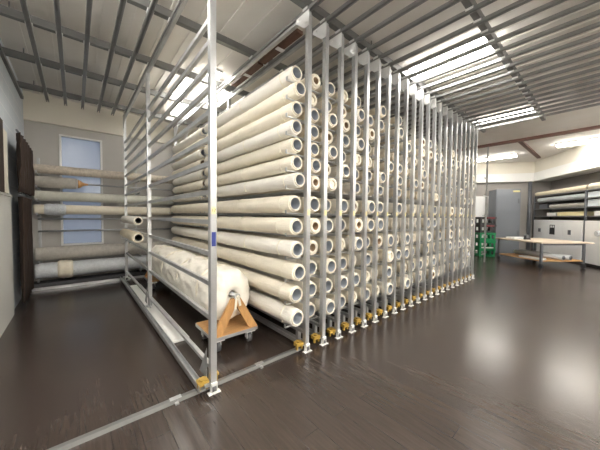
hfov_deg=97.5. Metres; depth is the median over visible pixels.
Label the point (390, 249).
roll
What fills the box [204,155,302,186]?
roll
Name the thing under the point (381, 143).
roll
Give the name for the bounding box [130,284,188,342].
plank
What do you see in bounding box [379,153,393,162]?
roll
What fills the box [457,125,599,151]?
beam
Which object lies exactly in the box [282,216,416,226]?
roll
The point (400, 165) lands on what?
roll
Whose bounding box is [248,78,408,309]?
storage rack
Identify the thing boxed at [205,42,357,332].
storage rack
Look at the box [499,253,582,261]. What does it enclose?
shelf
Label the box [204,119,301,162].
roll
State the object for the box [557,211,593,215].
carton
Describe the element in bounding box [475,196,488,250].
door
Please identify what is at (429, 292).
storage rack
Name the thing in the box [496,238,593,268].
work table
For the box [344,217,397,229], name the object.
roll
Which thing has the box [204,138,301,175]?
roll
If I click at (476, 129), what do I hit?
storage rack
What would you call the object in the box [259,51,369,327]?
storage rack
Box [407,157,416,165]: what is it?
roll
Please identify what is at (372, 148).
roll
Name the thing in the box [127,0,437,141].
ceiling beam
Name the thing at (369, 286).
roll
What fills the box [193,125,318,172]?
roll
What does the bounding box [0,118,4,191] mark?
panel
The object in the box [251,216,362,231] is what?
roll
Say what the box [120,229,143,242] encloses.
roll
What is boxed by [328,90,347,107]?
roll
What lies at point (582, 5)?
rail
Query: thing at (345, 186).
roll
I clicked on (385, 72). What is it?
storage rack
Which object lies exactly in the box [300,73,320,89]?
roll
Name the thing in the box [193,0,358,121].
rail
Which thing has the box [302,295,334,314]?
roll
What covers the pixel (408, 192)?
roll
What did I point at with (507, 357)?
floor
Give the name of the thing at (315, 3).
rail
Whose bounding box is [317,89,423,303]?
storage rack
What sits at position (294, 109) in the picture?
roll
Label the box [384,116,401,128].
roll
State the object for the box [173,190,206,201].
roll
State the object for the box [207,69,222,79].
ceiling light
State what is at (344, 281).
roll
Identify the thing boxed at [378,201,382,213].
roll
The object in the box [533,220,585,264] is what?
cabinet
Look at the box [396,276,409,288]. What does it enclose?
roll
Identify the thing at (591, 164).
trim
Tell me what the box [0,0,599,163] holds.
ceiling
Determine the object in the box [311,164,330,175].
roll
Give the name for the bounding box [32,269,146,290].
plinth
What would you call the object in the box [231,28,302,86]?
batten
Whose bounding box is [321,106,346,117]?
roll
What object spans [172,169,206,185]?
roll
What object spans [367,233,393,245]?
roll
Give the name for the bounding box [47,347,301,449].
bar
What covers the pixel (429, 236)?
roll
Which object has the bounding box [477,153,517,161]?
ceiling light
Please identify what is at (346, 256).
roll
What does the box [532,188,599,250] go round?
shelving unit
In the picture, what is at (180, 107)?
diffuser
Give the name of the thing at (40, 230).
wall rack
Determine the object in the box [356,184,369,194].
roll
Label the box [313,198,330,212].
roll
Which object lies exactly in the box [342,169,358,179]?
roll
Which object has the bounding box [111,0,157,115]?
rail
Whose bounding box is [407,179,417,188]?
roll
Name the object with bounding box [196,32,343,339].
storage rack
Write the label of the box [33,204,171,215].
roll
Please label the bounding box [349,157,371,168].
roll
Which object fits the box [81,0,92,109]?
rail
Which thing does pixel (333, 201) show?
roll
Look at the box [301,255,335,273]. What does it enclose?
roll
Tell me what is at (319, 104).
roll
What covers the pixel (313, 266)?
roll
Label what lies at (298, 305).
roll
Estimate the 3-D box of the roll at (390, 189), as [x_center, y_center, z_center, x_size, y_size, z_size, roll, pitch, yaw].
[0.078,-0.541,5.499,0.161,0.158,4.264,-1,3,-40]
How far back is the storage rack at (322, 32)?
2.84 m
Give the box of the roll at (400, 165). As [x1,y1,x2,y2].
[389,164,402,173]
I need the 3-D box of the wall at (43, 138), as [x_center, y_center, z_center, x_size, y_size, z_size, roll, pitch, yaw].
[-0.778,-0.728,8.658,11.472,3.650,0.100,-1,3,-40]
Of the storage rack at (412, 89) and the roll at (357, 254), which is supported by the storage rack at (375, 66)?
the roll at (357, 254)
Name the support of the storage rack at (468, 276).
on the floor
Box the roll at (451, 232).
[439,230,452,238]
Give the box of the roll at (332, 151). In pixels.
[303,146,337,162]
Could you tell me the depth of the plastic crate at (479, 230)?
9.46 m
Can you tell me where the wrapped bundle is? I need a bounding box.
[146,245,249,320]
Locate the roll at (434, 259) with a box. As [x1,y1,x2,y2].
[415,254,435,265]
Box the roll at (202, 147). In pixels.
[172,138,207,161]
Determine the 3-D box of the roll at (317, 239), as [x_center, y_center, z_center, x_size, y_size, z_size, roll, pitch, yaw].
[-1.061,0.170,4.590,0.186,0.183,4.264,-1,3,-40]
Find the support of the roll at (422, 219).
on the storage rack at (429, 292)
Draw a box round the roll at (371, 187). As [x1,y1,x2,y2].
[368,185,382,195]
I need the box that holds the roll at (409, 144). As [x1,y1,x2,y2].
[380,143,410,152]
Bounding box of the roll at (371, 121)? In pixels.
[357,115,373,129]
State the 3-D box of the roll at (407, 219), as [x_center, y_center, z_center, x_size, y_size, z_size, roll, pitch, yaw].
[0.421,-0.090,5.861,0.186,0.183,4.264,-1,3,-40]
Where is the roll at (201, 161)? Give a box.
[171,159,203,174]
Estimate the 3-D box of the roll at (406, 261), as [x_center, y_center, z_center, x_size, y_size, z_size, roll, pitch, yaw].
[0.434,0.595,5.862,0.186,0.183,4.264,-1,3,-40]
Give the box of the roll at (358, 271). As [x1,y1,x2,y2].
[345,267,369,282]
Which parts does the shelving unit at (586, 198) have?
shelf, shelf, shelf, shelf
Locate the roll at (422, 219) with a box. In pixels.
[287,216,430,227]
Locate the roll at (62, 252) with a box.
[34,241,181,260]
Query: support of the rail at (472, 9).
attached to the ceiling beam at (319, 13)
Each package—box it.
[506,237,523,238]
[519,255,545,259]
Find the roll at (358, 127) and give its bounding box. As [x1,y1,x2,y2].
[334,125,360,138]
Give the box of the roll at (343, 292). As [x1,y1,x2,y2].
[331,287,356,302]
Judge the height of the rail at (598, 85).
0.038 m
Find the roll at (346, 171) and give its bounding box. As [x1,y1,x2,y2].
[319,165,349,178]
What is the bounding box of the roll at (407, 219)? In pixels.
[272,216,408,228]
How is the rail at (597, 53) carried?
attached to the ceiling beam at (319, 13)
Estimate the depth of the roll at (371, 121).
3.41 m
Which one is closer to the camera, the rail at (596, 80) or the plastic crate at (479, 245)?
the rail at (596, 80)
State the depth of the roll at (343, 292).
3.35 m
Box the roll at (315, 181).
[184,176,319,201]
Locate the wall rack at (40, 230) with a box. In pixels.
[35,158,198,282]
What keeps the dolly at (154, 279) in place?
on the floor
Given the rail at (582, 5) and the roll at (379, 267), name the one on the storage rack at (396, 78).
the roll at (379, 267)
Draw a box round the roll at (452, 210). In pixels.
[441,207,453,215]
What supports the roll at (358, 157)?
on the storage rack at (364, 58)
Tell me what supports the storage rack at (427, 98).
on the floor
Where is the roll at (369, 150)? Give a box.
[346,144,370,154]
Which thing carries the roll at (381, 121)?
on the storage rack at (385, 72)
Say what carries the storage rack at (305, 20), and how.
on the floor
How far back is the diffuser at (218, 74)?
4.07 m
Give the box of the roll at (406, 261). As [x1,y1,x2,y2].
[405,260,414,270]
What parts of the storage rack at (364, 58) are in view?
support rail, gusset plate, post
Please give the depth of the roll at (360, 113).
3.23 m
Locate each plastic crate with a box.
[474,240,495,248]
[474,247,495,256]
[475,217,496,224]
[475,225,496,232]
[475,232,495,240]
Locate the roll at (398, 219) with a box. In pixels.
[277,216,400,228]
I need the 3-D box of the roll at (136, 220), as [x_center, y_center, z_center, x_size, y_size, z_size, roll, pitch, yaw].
[-2.826,-0.081,4.391,0.190,0.144,1.464,-1,3,-40]
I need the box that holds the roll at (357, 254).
[343,250,370,265]
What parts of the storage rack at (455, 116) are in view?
post, gusset plate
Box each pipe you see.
[513,249,565,259]
[520,249,572,259]
[526,181,531,249]
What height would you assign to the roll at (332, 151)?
0.158 m
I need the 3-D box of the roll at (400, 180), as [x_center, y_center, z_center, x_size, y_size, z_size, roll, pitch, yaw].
[0.087,-0.715,5.479,0.168,0.158,4.264,-1,3,-40]
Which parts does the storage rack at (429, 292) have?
gusset plate, post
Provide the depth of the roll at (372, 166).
3.59 m
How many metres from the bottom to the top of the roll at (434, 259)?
0.183 m
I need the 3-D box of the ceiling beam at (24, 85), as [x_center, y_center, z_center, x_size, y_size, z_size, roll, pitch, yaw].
[-1.468,-2.411,6.999,8.318,0.158,0.060,-1,3,-40]
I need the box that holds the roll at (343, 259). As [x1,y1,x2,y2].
[315,253,346,269]
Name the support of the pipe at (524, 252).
on the work table
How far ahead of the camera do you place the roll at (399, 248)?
4.10 m
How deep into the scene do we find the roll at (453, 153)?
5.11 m
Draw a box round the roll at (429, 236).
[413,231,431,241]
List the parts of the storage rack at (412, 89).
gusset plate, post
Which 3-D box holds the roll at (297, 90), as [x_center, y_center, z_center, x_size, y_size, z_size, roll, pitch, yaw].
[-0.737,-1.353,3.421,0.161,0.169,2.294,-1,3,-40]
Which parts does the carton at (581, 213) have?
lid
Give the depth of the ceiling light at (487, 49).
3.67 m
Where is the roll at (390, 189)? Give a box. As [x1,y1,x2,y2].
[389,188,400,197]
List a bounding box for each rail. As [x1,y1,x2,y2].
[0,44,23,98]
[20,0,48,101]
[53,0,66,105]
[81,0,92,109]
[97,0,126,112]
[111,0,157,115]
[123,0,180,115]
[173,0,323,127]
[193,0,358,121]
[194,0,392,131]
[302,0,427,74]
[318,0,461,77]
[329,0,496,82]
[335,0,531,91]
[347,0,566,94]
[359,0,599,97]
[361,9,599,104]
[362,21,599,109]
[380,51,599,119]
[385,32,599,106]
[390,42,599,112]
[393,73,599,128]
[401,59,599,118]
[402,66,599,123]
[408,79,599,129]
[408,89,599,136]
[408,94,599,139]
[416,84,599,131]
[430,99,599,137]
[430,103,599,139]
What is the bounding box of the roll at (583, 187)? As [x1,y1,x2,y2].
[535,185,588,195]
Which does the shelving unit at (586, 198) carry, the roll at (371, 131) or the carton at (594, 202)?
the carton at (594, 202)
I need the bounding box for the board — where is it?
[3,129,8,193]
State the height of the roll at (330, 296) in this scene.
0.183 m
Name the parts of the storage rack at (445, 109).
gusset plate, post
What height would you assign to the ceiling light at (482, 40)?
0.074 m
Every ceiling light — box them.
[171,98,192,115]
[173,70,198,95]
[204,80,224,103]
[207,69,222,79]
[409,37,486,72]
[417,46,492,78]
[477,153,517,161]
[478,108,532,123]
[555,137,599,147]
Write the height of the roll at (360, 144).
0.158 m
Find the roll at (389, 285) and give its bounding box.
[369,279,392,294]
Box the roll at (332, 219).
[244,216,345,231]
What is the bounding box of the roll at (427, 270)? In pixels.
[426,269,434,278]
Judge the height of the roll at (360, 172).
0.158 m
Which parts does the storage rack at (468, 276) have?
post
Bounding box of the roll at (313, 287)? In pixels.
[183,248,316,296]
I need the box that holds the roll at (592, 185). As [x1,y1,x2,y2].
[588,182,599,188]
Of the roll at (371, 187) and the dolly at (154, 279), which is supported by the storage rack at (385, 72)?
the roll at (371, 187)
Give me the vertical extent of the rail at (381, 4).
0.038 m
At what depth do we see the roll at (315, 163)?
2.84 m
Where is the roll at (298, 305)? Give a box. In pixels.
[249,285,315,317]
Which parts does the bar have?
joint plate, joint plate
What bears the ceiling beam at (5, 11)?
attached to the ceiling
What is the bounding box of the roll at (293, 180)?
[206,173,304,196]
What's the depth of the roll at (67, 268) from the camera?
5.15 m
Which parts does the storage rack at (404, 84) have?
support rail, gusset plate, post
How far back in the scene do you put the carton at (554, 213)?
9.45 m
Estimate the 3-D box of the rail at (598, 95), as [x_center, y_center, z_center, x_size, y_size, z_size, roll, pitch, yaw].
[4.096,-2.208,5.456,0.060,0.038,10.320,-1,3,-40]
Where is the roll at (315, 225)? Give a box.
[223,216,320,233]
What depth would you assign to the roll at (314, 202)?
2.83 m
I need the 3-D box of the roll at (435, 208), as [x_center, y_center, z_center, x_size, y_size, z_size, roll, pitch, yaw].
[1.016,-0.324,6.288,0.186,0.194,4.264,-1,3,-40]
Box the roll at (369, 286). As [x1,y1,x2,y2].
[366,284,379,295]
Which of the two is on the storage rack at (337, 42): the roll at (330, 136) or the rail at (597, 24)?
the roll at (330, 136)
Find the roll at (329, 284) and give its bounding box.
[310,277,332,292]
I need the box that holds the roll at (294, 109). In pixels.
[204,101,302,153]
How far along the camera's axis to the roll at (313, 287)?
3.21 m
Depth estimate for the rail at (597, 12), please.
3.15 m
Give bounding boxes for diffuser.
[171,103,187,115]
[173,78,192,95]
[207,72,221,79]
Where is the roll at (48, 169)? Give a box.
[33,164,173,183]
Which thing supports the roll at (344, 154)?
on the storage rack at (351, 50)
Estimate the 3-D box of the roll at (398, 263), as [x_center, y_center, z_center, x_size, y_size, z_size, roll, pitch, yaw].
[0.237,0.599,5.712,0.192,0.183,4.264,-1,3,-40]
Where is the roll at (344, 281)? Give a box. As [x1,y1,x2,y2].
[315,271,347,289]
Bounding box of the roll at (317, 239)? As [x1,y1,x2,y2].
[202,227,332,252]
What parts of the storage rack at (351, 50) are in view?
support rail, gusset plate, post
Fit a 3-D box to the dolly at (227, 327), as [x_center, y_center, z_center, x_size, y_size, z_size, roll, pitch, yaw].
[-0.825,1.028,2.952,0.512,0.526,0.506,-1,3,-40]
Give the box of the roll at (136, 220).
[120,216,142,224]
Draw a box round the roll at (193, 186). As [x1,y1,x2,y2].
[172,180,205,193]
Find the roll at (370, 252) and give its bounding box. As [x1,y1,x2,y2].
[367,250,378,262]
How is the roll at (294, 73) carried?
on the storage rack at (305, 20)
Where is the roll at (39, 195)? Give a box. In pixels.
[32,191,183,204]
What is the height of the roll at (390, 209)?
0.183 m
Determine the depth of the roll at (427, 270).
4.72 m
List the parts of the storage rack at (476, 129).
post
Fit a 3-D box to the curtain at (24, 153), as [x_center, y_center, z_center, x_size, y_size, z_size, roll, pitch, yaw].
[-4.148,-0.856,3.986,0.072,0.803,1.558,-1,3,-40]
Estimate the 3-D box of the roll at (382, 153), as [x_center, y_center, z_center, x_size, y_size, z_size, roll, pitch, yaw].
[-0.136,-1.068,5.356,0.168,0.158,4.264,-1,3,-40]
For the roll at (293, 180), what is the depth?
2.95 m
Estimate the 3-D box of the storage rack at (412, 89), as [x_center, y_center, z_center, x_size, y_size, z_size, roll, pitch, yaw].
[0.192,-0.513,5.798,0.266,3.427,4.700,-1,3,-40]
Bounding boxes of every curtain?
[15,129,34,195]
[18,194,33,303]
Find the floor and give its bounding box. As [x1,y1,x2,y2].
[0,251,599,449]
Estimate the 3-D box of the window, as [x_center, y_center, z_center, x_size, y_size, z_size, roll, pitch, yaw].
[-4.499,-0.692,5.437,0.680,2.200,0.070,-1,3,-40]
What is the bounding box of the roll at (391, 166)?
[371,162,393,172]
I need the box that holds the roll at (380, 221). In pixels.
[259,216,383,230]
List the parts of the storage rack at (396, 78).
gusset plate, post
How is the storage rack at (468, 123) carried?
on the floor
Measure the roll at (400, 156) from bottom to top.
0.158 m
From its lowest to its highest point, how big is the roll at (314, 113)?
0.160 m
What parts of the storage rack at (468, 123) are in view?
post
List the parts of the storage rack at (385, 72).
gusset plate, post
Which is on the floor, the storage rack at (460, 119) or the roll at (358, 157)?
the storage rack at (460, 119)
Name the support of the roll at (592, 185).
on the shelving unit at (586, 198)
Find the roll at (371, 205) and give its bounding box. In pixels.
[355,200,374,213]
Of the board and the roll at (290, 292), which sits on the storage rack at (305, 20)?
the roll at (290, 292)
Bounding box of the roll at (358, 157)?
[330,154,361,166]
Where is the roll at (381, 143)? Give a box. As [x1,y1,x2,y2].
[371,137,402,146]
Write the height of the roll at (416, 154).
0.158 m
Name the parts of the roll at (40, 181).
knob, core rod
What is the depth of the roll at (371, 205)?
3.42 m
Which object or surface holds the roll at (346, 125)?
on the storage rack at (351, 50)
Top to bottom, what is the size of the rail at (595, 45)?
0.038 m
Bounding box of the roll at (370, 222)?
[255,216,374,231]
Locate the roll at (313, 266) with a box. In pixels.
[183,236,316,275]
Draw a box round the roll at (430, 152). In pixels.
[417,151,432,159]
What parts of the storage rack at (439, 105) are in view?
gusset plate, post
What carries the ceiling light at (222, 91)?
attached to the ceiling
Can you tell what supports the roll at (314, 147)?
on the storage rack at (322, 32)
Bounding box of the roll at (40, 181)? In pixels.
[35,176,171,190]
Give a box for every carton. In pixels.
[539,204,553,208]
[547,212,556,215]
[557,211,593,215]
[588,191,599,196]
[588,199,599,205]
[594,211,599,215]
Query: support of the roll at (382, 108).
on the storage rack at (385, 72)
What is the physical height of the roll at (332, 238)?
0.183 m
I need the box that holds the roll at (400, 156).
[393,155,408,164]
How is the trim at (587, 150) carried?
attached to the wall at (586, 179)
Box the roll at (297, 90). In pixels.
[206,81,305,139]
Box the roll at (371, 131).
[350,128,374,140]
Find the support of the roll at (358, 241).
on the storage rack at (364, 58)
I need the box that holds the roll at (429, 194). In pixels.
[428,193,437,201]
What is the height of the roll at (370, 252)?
0.183 m
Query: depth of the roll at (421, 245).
4.57 m
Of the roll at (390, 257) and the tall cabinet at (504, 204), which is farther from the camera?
the tall cabinet at (504, 204)
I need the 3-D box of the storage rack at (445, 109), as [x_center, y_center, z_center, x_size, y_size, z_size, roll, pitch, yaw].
[1.122,-0.531,6.592,0.266,3.427,4.700,-1,3,-40]
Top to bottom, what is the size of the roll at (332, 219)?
0.183 m
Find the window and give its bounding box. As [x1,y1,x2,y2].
[59,134,103,245]
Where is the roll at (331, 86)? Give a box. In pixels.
[312,82,334,102]
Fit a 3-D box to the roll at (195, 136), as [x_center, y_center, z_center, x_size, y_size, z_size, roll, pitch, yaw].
[-2.163,-1.603,5.089,0.161,0.159,1.734,-1,3,-40]
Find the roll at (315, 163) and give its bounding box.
[184,159,320,193]
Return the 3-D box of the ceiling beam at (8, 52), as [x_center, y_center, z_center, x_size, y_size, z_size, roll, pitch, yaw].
[-0.721,-2.374,6.125,8.318,0.158,0.060,-1,3,-40]
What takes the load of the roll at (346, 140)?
on the storage rack at (351, 50)
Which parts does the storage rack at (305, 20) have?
post, gusset plate, support rail, support rail, support rail, support rail, support rail, support rail, support rail, support rail, support rail, support rail, support rail, support rail, gusset plate, post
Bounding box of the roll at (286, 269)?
[172,236,304,280]
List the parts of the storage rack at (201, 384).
post, post, support rail, support rail, support rail, support rail, support rail, support rail, support rail, support rail, support rail, support rail, support rail, support rail, post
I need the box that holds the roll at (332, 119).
[314,113,337,131]
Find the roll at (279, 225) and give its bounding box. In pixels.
[172,216,302,234]
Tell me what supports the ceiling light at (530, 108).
attached to the ceiling
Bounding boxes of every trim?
[0,191,13,336]
[23,90,197,144]
[473,142,599,174]
[476,155,599,182]
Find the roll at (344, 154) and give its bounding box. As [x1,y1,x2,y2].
[320,151,345,163]
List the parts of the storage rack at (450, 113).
gusset plate, post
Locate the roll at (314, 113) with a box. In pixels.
[203,108,318,158]
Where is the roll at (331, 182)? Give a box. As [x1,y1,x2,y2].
[219,178,336,200]
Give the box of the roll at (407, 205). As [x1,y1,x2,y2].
[406,204,415,214]
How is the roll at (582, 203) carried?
on the shelving unit at (586, 198)
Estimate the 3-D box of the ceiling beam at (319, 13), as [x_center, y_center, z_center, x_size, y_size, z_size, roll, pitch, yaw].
[1.336,-2.273,3.715,8.318,0.158,0.060,-1,3,-40]
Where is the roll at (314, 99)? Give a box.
[204,93,316,148]
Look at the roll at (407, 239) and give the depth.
4.08 m
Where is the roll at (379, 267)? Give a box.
[369,264,391,277]
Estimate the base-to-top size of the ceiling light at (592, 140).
0.074 m
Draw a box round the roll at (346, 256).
[331,252,355,266]
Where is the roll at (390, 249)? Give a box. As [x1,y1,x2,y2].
[388,248,400,259]
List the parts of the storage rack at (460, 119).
post, gusset plate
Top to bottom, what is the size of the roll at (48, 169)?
0.166 m
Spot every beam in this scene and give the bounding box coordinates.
[0,1,249,95]
[2,47,223,112]
[17,80,203,126]
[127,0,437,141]
[290,0,485,132]
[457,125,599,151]
[461,0,545,120]
[518,141,540,158]
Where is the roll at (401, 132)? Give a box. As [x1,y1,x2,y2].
[380,127,403,142]
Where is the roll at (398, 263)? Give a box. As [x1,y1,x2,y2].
[396,261,406,271]
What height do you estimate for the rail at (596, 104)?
0.038 m
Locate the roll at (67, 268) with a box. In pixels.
[34,255,146,278]
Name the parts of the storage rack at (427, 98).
gusset plate, post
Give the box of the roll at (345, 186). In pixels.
[329,182,359,193]
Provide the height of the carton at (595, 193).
0.159 m
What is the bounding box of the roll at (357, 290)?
[346,287,369,300]
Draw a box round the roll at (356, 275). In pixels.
[341,271,359,285]
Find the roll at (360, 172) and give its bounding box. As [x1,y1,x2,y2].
[345,170,371,182]
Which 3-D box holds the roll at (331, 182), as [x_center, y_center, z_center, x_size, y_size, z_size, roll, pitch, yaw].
[-1.020,-0.518,4.525,0.162,0.158,4.264,-1,3,-40]
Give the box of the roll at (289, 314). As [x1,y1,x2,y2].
[248,288,303,325]
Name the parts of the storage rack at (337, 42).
support rail, support rail, support rail, support rail, gusset plate, post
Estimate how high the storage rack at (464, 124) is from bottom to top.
3.427 m
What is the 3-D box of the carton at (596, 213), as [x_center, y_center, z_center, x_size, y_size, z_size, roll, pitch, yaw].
[8.596,-0.321,7.174,0.408,0.129,0.808,1,2,17]
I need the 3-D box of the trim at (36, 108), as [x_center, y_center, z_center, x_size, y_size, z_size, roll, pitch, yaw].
[-0.712,-2.289,8.544,11.472,0.520,0.060,-1,3,-40]
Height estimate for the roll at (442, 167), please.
0.158 m
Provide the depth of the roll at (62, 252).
5.20 m
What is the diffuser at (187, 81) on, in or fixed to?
attached to the ceiling light at (187, 81)
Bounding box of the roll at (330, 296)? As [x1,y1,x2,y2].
[315,291,345,308]
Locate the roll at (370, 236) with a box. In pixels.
[355,234,381,246]
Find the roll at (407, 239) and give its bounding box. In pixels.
[388,232,409,243]
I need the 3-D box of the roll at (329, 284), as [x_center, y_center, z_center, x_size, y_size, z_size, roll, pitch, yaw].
[-1.064,0.624,4.605,0.186,0.183,4.264,-1,3,-40]
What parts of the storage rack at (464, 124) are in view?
post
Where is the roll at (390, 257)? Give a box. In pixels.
[378,249,393,261]
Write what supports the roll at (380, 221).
on the storage rack at (385, 72)
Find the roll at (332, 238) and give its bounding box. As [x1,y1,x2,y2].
[311,236,344,250]
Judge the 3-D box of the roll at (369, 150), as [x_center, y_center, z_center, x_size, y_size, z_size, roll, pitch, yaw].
[-0.500,-1.061,5.030,0.168,0.158,4.264,-1,3,-40]
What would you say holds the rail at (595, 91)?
attached to the ceiling beam at (319, 13)
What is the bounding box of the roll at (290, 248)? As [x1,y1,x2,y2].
[171,226,303,257]
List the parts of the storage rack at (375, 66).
support rail, gusset plate, post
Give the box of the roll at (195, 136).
[172,127,207,153]
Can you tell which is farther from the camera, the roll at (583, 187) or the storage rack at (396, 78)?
the roll at (583, 187)
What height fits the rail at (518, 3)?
0.038 m
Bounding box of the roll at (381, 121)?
[361,120,383,130]
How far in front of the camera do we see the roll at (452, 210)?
5.14 m
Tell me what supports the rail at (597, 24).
attached to the ceiling beam at (478, 14)
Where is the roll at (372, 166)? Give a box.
[358,160,379,170]
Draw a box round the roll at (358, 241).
[327,235,362,249]
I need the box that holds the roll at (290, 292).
[175,247,302,302]
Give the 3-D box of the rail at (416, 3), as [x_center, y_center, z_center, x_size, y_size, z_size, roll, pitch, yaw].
[0.934,-2.146,2.759,0.060,0.038,10.320,-1,3,-40]
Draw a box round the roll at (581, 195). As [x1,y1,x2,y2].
[537,193,584,201]
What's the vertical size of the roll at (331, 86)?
0.158 m
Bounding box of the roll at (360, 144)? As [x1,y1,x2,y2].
[343,138,364,153]
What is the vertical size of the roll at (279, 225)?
0.183 m
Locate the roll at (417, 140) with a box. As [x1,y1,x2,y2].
[390,138,424,146]
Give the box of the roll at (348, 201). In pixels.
[327,200,357,213]
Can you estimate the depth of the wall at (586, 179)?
9.14 m
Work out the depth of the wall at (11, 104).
3.93 m
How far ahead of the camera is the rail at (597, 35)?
3.49 m
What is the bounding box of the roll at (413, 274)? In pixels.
[405,271,420,282]
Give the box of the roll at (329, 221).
[234,216,332,232]
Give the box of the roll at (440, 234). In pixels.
[421,230,441,239]
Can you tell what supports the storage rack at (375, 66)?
on the floor
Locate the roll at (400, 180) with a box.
[389,176,402,185]
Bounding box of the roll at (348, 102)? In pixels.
[334,96,360,112]
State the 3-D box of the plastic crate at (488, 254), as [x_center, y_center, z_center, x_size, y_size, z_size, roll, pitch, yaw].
[6.776,0.988,9.680,0.544,0.285,0.424,1,2,8]
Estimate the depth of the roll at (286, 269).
3.06 m
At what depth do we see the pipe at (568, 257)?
7.51 m
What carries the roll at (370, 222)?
on the storage rack at (375, 66)
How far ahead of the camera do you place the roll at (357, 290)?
3.49 m
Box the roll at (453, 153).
[437,150,454,157]
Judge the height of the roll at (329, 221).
0.183 m
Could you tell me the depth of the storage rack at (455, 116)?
5.20 m
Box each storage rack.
[120,0,220,396]
[169,9,311,353]
[185,21,328,345]
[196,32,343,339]
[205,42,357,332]
[224,58,380,322]
[232,66,390,317]
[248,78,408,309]
[256,72,400,313]
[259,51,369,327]
[290,106,447,291]
[296,110,452,289]
[300,113,457,287]
[310,84,416,306]
[316,122,470,281]
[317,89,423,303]
[327,94,430,299]
[332,98,436,297]
[400,102,442,294]
[408,116,462,285]
[409,119,466,283]
[409,125,474,279]
[430,127,477,278]
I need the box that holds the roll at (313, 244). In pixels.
[184,226,317,254]
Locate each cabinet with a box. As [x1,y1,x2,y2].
[488,189,520,252]
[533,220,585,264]
[584,221,599,268]
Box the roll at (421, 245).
[413,244,428,253]
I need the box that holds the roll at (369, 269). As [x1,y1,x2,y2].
[355,265,377,278]
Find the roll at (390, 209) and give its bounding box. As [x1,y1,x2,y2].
[380,203,401,214]
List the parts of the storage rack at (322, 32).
post, support rail, support rail, support rail, support rail, support rail, support rail, gusset plate, post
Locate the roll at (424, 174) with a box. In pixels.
[407,170,426,179]
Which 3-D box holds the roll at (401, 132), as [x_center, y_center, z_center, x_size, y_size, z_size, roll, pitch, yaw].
[0.098,-1.420,5.455,0.161,0.158,4.264,-1,3,-40]
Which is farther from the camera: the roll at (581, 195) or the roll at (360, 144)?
the roll at (581, 195)
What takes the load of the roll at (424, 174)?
on the storage rack at (427, 98)
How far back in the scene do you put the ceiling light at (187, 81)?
4.42 m
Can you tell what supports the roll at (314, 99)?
on the storage rack at (322, 32)
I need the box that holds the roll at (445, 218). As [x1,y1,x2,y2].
[445,218,451,226]
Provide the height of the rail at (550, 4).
0.038 m
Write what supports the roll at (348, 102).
on the storage rack at (364, 58)
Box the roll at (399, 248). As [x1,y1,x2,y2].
[397,247,408,258]
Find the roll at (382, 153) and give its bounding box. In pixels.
[372,150,384,159]
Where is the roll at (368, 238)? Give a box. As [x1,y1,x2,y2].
[344,235,369,247]
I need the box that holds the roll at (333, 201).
[327,199,347,213]
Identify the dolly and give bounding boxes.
[144,271,158,288]
[195,297,257,351]
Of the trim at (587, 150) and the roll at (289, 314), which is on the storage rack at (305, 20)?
the roll at (289, 314)
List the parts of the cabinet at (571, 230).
door, handle plate, door, door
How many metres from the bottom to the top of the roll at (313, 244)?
0.183 m
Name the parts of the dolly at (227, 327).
frame leg, frame leg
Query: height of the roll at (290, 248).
0.183 m
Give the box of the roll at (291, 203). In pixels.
[170,195,300,213]
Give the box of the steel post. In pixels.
[481,147,488,261]
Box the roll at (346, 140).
[319,135,349,148]
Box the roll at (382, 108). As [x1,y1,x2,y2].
[369,106,385,120]
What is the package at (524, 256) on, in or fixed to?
on the work table
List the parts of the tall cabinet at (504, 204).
door, door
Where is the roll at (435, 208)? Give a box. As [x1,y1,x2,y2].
[428,205,436,214]
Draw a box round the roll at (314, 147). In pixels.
[183,142,318,184]
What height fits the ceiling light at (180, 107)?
0.074 m
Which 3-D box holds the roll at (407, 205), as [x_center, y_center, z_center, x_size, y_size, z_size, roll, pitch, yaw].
[0.443,-0.319,5.831,0.186,0.183,4.264,-1,3,-40]
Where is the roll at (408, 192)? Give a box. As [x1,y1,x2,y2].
[406,190,414,199]
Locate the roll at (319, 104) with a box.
[314,100,331,116]
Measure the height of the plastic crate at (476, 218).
0.285 m
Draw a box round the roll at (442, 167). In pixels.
[429,165,443,173]
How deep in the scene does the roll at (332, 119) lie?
2.92 m
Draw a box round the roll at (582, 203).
[549,202,587,207]
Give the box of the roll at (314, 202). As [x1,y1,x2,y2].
[288,196,319,212]
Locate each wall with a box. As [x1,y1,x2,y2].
[0,38,25,308]
[24,120,361,280]
[391,181,551,249]
[551,171,599,220]
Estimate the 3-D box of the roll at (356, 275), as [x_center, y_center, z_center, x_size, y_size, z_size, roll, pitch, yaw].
[-0.680,0.618,4.908,0.186,0.183,4.264,-1,3,-40]
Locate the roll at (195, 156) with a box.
[171,149,206,169]
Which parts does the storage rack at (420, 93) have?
gusset plate, post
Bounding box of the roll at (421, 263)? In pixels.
[413,258,422,268]
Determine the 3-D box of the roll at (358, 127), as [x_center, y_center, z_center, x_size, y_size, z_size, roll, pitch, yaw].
[-0.677,-1.231,4.856,0.168,0.158,4.264,-1,3,-40]
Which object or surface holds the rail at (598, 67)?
attached to the ceiling beam at (478, 14)
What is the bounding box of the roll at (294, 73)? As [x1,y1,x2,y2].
[204,65,301,133]
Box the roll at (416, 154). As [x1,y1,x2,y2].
[408,149,424,157]
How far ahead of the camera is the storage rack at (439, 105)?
4.72 m
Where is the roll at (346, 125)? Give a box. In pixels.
[319,119,349,136]
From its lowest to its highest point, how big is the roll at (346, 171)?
0.158 m
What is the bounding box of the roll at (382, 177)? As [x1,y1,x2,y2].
[368,172,385,182]
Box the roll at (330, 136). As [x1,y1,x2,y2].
[302,131,332,146]
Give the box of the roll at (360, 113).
[343,109,364,125]
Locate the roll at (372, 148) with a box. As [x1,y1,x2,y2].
[361,147,379,157]
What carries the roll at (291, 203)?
on the storage rack at (305, 20)

